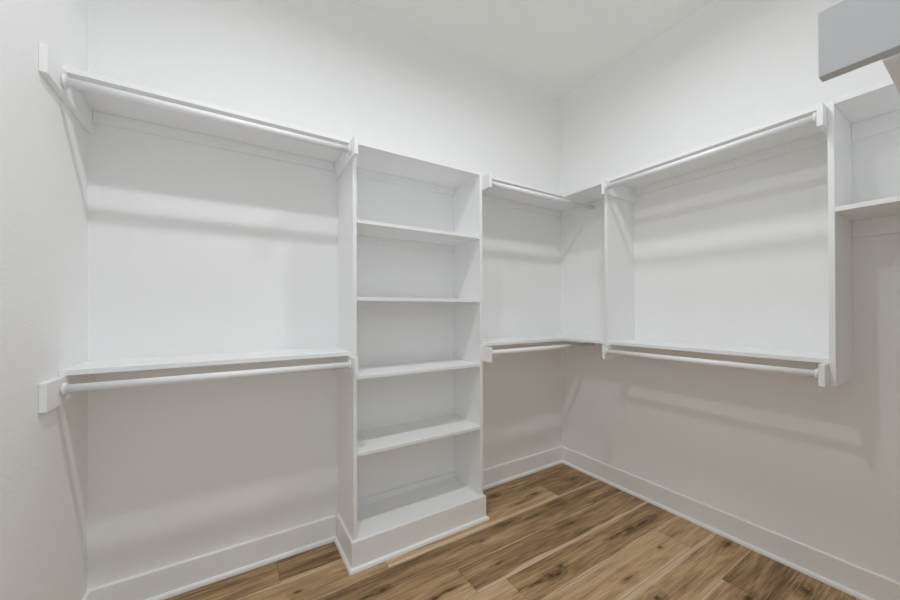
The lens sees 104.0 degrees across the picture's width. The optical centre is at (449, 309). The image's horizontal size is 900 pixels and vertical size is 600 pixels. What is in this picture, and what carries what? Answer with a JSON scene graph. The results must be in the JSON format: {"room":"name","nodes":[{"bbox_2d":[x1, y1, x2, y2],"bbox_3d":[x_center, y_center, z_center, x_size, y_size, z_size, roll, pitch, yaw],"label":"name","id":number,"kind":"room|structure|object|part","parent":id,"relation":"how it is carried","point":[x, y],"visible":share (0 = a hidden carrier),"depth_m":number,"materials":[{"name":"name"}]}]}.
{"room":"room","nodes":[
{"label":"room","id":0,"kind":"room"},
{"bbox_2d":[0,0,87,599],"bbox_3d":[-0.893,-0.228,0.382,0.120,3.100,2.433,0,0,-32],"label":"wall","id":1,"kind":"structure","parent":0,"point":[44,146],"depth_m":1.08,"materials":[{"name":"white paint"}]},
{"bbox_2d":[82,590,89,599],"bbox_3d":[-0.859,1.207,0.466,0.026,0.130,2.313,0,0,-32],"label":"baseboard","id":2,"kind":"structure","parent":1,"relation":"attached to","point":[87,594],"depth_m":1.42,"materials":[{"name":"white paint"}]},
{"bbox_2d":[87,0,561,589],"bbox_3d":[-0.309,-0.223,2.253,3.097,3.100,0.120,0,0,-32],"label":"wall","id":3,"kind":"structure","parent":0,"point":[194,249],"depth_m":1.82,"materials":[{"name":"white paint"}]},
{"bbox_2d":[39,42,357,179],"bbox_3d":[-0.946,-0.782,1.527,1.006,0.108,0.439,0,0,-32],"label":"wall shelf","id":4,"kind":"object","parent":3,"relation":"attached to","point":[89,108],"visible":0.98,"depth_m":1.52,"materials":[{"name":"white paint"}]},
{"bbox_2d":[60,74,351,154],"bbox_3d":[-0.890,-0.767,1.438,0.968,0.043,0.043,0,0,-32],"label":"closet rod","id":5,"kind":"object","parent":4,"relation":"attached to","point":[66,82],"visible":1,"depth_m":1.36,"materials":[{"name":"white paint"}]},
{"bbox_2d":[60,74,69,88],"bbox_3d":[-1.295,-0.767,1.184,0.012,0.043,0.043,0,0,-32],"label":"socket","id":6,"kind":"object","parent":5,"relation":"attached to","point":[65,80],"depth_m":1.18,"materials":[{"name":"white plastic"}]},
{"bbox_2d":[38,347,358,412],"bbox_3d":[-0.943,0.263,1.523,1.006,0.108,0.439,0,0,-32],"label":"wall shelf","id":7,"kind":"object","parent":3,"relation":"attached to","point":[49,396],"visible":0.86,"depth_m":1.46,"materials":[{"name":"white paint"}]},
{"bbox_2d":[60,360,351,395],"bbox_3d":[-0.887,0.267,1.434,0.968,0.043,0.043,0,0,-32],"label":"closet rod","id":8,"kind":"object","parent":7,"relation":"attached to","point":[65,388],"visible":1,"depth_m":1.35,"materials":[{"name":"white paint"}]},
{"bbox_2d":[60,382,68,395],"bbox_3d":[-1.292,0.267,1.180,0.012,0.043,0.043,0,0,-32],"label":"socket","id":9,"kind":"object","parent":8,"relation":"attached to","point":[64,388],"depth_m":1.17,"materials":[{"name":"white plastic"}]},
{"bbox_2d":[89,515,335,599],"bbox_3d":[-1.055,1.212,1.691,0.994,0.130,0.026,0,0,-32],"label":"baseboard","id":10,"kind":"structure","parent":3,"relation":"attached to","point":[165,582],"depth_m":1.66,"materials":[{"name":"white paint"}]},
{"bbox_3d":[-1.047,1.267,1.689,0.981,0.020,0.014,0,0,-32],"label":"shoe molding","id":11,"kind":"part","parent":10,"relation":"part of","materials":[{"name":"white paint"}]},
{"bbox_2d":[483,446,561,489],"bbox_3d":[0.504,1.212,2.667,1.040,0.130,0.026,0,0,-32],"label":"baseboard","id":12,"kind":"structure","parent":3,"relation":"attached to","point":[515,469],"depth_m":2.69,"materials":[{"name":"white paint"}]},
{"bbox_3d":[0.503,1.267,2.659,1.027,0.020,0.014,0,0,-32],"label":"shoe molding","id":13,"kind":"part","parent":12,"relation":"part of","materials":[{"name":"white paint"}]},
{"bbox_2d":[482,172,603,216],"bbox_3d":[0.648,-0.783,2.423,1.053,0.108,0.612,0,0,-32],"label":"corner shelf","id":14,"kind":"object","parent":3,"relation":"attached to","point":[591,195],"visible":0.55,"depth_m":2.57,"materials":[{"name":"white paint"}]},
{"bbox_2d":[492,181,593,209],"bbox_3d":[0.656,-0.772,2.411,1.016,0.043,0.043,0,0,-32],"label":"closet rod","id":15,"kind":"object","parent":14,"relation":"attached to","point":[494,184],"visible":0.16,"depth_m":2.37,"materials":[{"name":"white paint"}]},
{"bbox_2d":[483,334,604,361],"bbox_3d":[0.651,0.262,2.419,1.053,0.108,0.612,0,0,-32],"label":"corner shelf","id":16,"kind":"object","parent":3,"relation":"attached to","point":[488,343],"visible":0.52,"depth_m":2.46,"materials":[{"name":"white paint"}]},
{"bbox_2d":[492,343,594,354],"bbox_3d":[0.659,0.266,2.407,1.016,0.043,0.043,0,0,-32],"label":"closet rod","id":17,"kind":"object","parent":16,"relation":"attached to","point":[553,347],"visible":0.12,"depth_m":2.36,"materials":[{"name":"white paint"}]},
{"bbox_2d":[164,463,859,599],"bbox_3d":[0.548,1.295,0.886,3.097,0.051,3.333,0,0,-32],"label":"floor","id":18,"kind":"structure","parent":0,"point":[557,532],"depth_m":1.74,"materials":[{"name":"brown wood"}]},
{"bbox_2d":[334,141,488,574],"bbox_3d":[-0.209,0.220,2.051,0.849,2.112,0.324,0,0,-32],"label":"tower","id":19,"kind":"object","parent":18,"relation":"on","point":[378,528],"visible":0.87,"depth_m":2.03,"materials":[{"name":"white paint"}]},
{"bbox_3d":[-0.546,0.220,1.856,0.019,2.112,0.297,0,0,-32],"label":"panel","id":20,"kind":"part","parent":19,"relation":"part of","materials":[{"name":"white paint"}]},
{"bbox_3d":[-0.199,1.266,2.035,0.849,0.020,0.296,0,0,-32],"label":"shoe molding","id":21,"kind":"part","parent":19,"relation":"part of","materials":[{"name":"white paint"}]},
{"bbox_3d":[-0.215,0.720,2.060,0.758,0.018,0.297,0,0,-32],"label":"shelf","id":22,"kind":"part","parent":19,"relation":"part of","materials":[{"name":"white paint"}]},
{"bbox_3d":[-0.216,0.339,2.061,0.758,0.018,0.297,0,0,-32],"label":"shelf","id":23,"kind":"part","parent":19,"relation":"part of","materials":[{"name":"white paint"}]},
{"bbox_3d":[-0.217,-0.051,2.063,0.758,0.018,0.297,0,0,-32],"label":"shelf","id":24,"kind":"part","parent":19,"relation":"part of","materials":[{"name":"white paint"}]},
{"bbox_3d":[-0.218,-0.436,2.064,0.758,0.018,0.297,0,0,-32],"label":"shelf","id":25,"kind":"part","parent":19,"relation":"part of","materials":[{"name":"white paint"}]},
{"bbox_3d":[-0.214,1.141,2.058,0.758,0.018,0.297,0,0,-32],"label":"shelf","id":26,"kind":"part","parent":19,"relation":"part of","materials":[{"name":"white paint"}]},
{"bbox_3d":[0.113,0.220,2.268,0.019,2.112,0.297,0,0,-32],"label":"panel","id":27,"kind":"part","parent":19,"relation":"part of","materials":[{"name":"white paint"}]},
{"bbox_2d":[348,0,712,98],"bbox_3d":[0.332,-1.804,1.228,3.097,0.050,2.553,0,0,-32],"label":"ceiling","id":28,"kind":"structure","parent":0,"point":[554,47],"depth_m":2.22,"materials":[{"name":"white paint"}]},
{"bbox_2d":[560,0,899,582],"bbox_3d":[1.630,-0.230,1.961,0.120,3.100,2.433,0,0,-32],"label":"wall","id":29,"kind":"structure","parent":0,"point":[738,256],"depth_m":1.92,"materials":[{"name":"white paint"}]},
{"bbox_2d":[601,100,853,386],"bbox_3d":[1.377,-0.265,1.910,0.362,1.153,1.023,0,0,-32],"label":"closet shelving unit","id":30,"kind":"object","parent":29,"relation":"attached to","point":[835,367],"visible":0.92,"depth_m":1.74,"materials":[{"name":"white paint"}]},
{"bbox_3d":[1.135,-0.263,2.351,0.304,1.153,0.019,0,0,-32],"label":"panel","id":31,"kind":"part","parent":30,"relation":"part of","materials":[{"name":"white paint"}]},
{"bbox_2d":[604,112,816,190],"bbox_3d":[1.239,-0.776,1.827,0.043,0.043,0.947,0,0,-32],"label":"closet rod","id":32,"kind":"object","parent":30,"relation":"attached to","point":[810,119],"visible":0.92,"depth_m":1.70,"materials":[{"name":"white paint"}]},
{"bbox_2d":[812,112,816,123],"bbox_3d":[1.487,-0.778,1.431,0.043,0.043,0.012,0,0,-32],"label":"socket","id":33,"kind":"object","parent":32,"relation":"attached to","point":[814,114],"depth_m":1.42,"materials":[{"name":"white plastic"}]},
{"bbox_2d":[605,348,817,378],"bbox_3d":[1.242,0.265,1.823,0.043,0.043,0.947,0,0,-32],"label":"closet rod","id":34,"kind":"object","parent":30,"relation":"attached to","point":[755,367],"visible":0.94,"depth_m":1.69,"materials":[{"name":"white paint"}]},
{"bbox_2d":[814,369,817,378],"bbox_3d":[1.490,0.263,1.427,0.043,0.043,0.012,0,0,-32],"label":"socket","id":35,"kind":"object","parent":34,"relation":"attached to","point":[816,370],"depth_m":1.42,"materials":[{"name":"white plastic"}]},
{"bbox_2d":[607,102,826,188],"bbox_3d":[1.400,-0.832,1.928,0.304,0.019,0.985,0,0,-32],"label":"shelf","id":36,"kind":"object","parent":30,"relation":"attached to","point":[808,132],"depth_m":1.84,"materials":[{"name":"white paint"}]},
{"bbox_2d":[608,339,828,363],"bbox_3d":[1.403,0.213,1.924,0.304,0.019,0.985,0,0,-32],"label":"shelf","id":37,"kind":"object","parent":30,"relation":"attached to","point":[795,355],"depth_m":1.78,"materials":[{"name":"white paint"}]},
{"bbox_3d":[1.668,-0.268,1.500,0.304,1.153,0.019,0,0,-32],"label":"panel","id":38,"kind":"part","parent":30,"relation":"part of","materials":[{"name":"white paint"}]},
{"bbox_2d":[562,446,899,599],"bbox_3d":[1.540,1.206,1.967,0.026,0.130,2.313,0,0,-32],"label":"baseboard","id":39,"kind":"structure","parent":29,"relation":"attached to","point":[854,580],"depth_m":1.87,"materials":[{"name":"white paint"}]},
{"bbox_2d":[834,79,899,140],"bbox_3d":[1.851,-0.799,1.208,0.304,0.093,0.675,0,0,-32],"label":"wall shelf","id":40,"kind":"object","parent":29,"relation":"attached to","point":[873,110],"visible":1,"depth_m":1.45,"materials":[{"name":"white paint"}]},
{"bbox_2d":[835,196,899,237],"bbox_3d":[1.852,-0.366,1.206,0.304,0.093,0.675,0,0,-32],"label":"wall shelf","id":41,"kind":"object","parent":29,"relation":"attached to","point":[880,216],"visible":1,"depth_m":1.46,"materials":[{"name":"white paint"}]},
{"bbox_3d":[0.982,-0.235,0.191,2.857,3.100,0.120,0,0,-32],"label":"wall","id":42,"kind":"structure","parent":0,"visible":0},
{"bbox_2d":[818,0,899,93],"bbox_3d":[1.194,-0.359,0.652,1.397,0.108,0.434,0,0,-32],"label":"wall shelf","id":43,"kind":"object","parent":42,"relation":"attached to","point":[852,34],"visible":1,"depth_m":0.44,"materials":[{"name":"white paint"}]},
{"bbox_3d":[1.120,-0.348,0.790,1.378,0.089,0.019,0,0,-32],"label":"rail","id":44,"kind":"part","parent":43,"relation":"part of","materials":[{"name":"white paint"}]}
]}

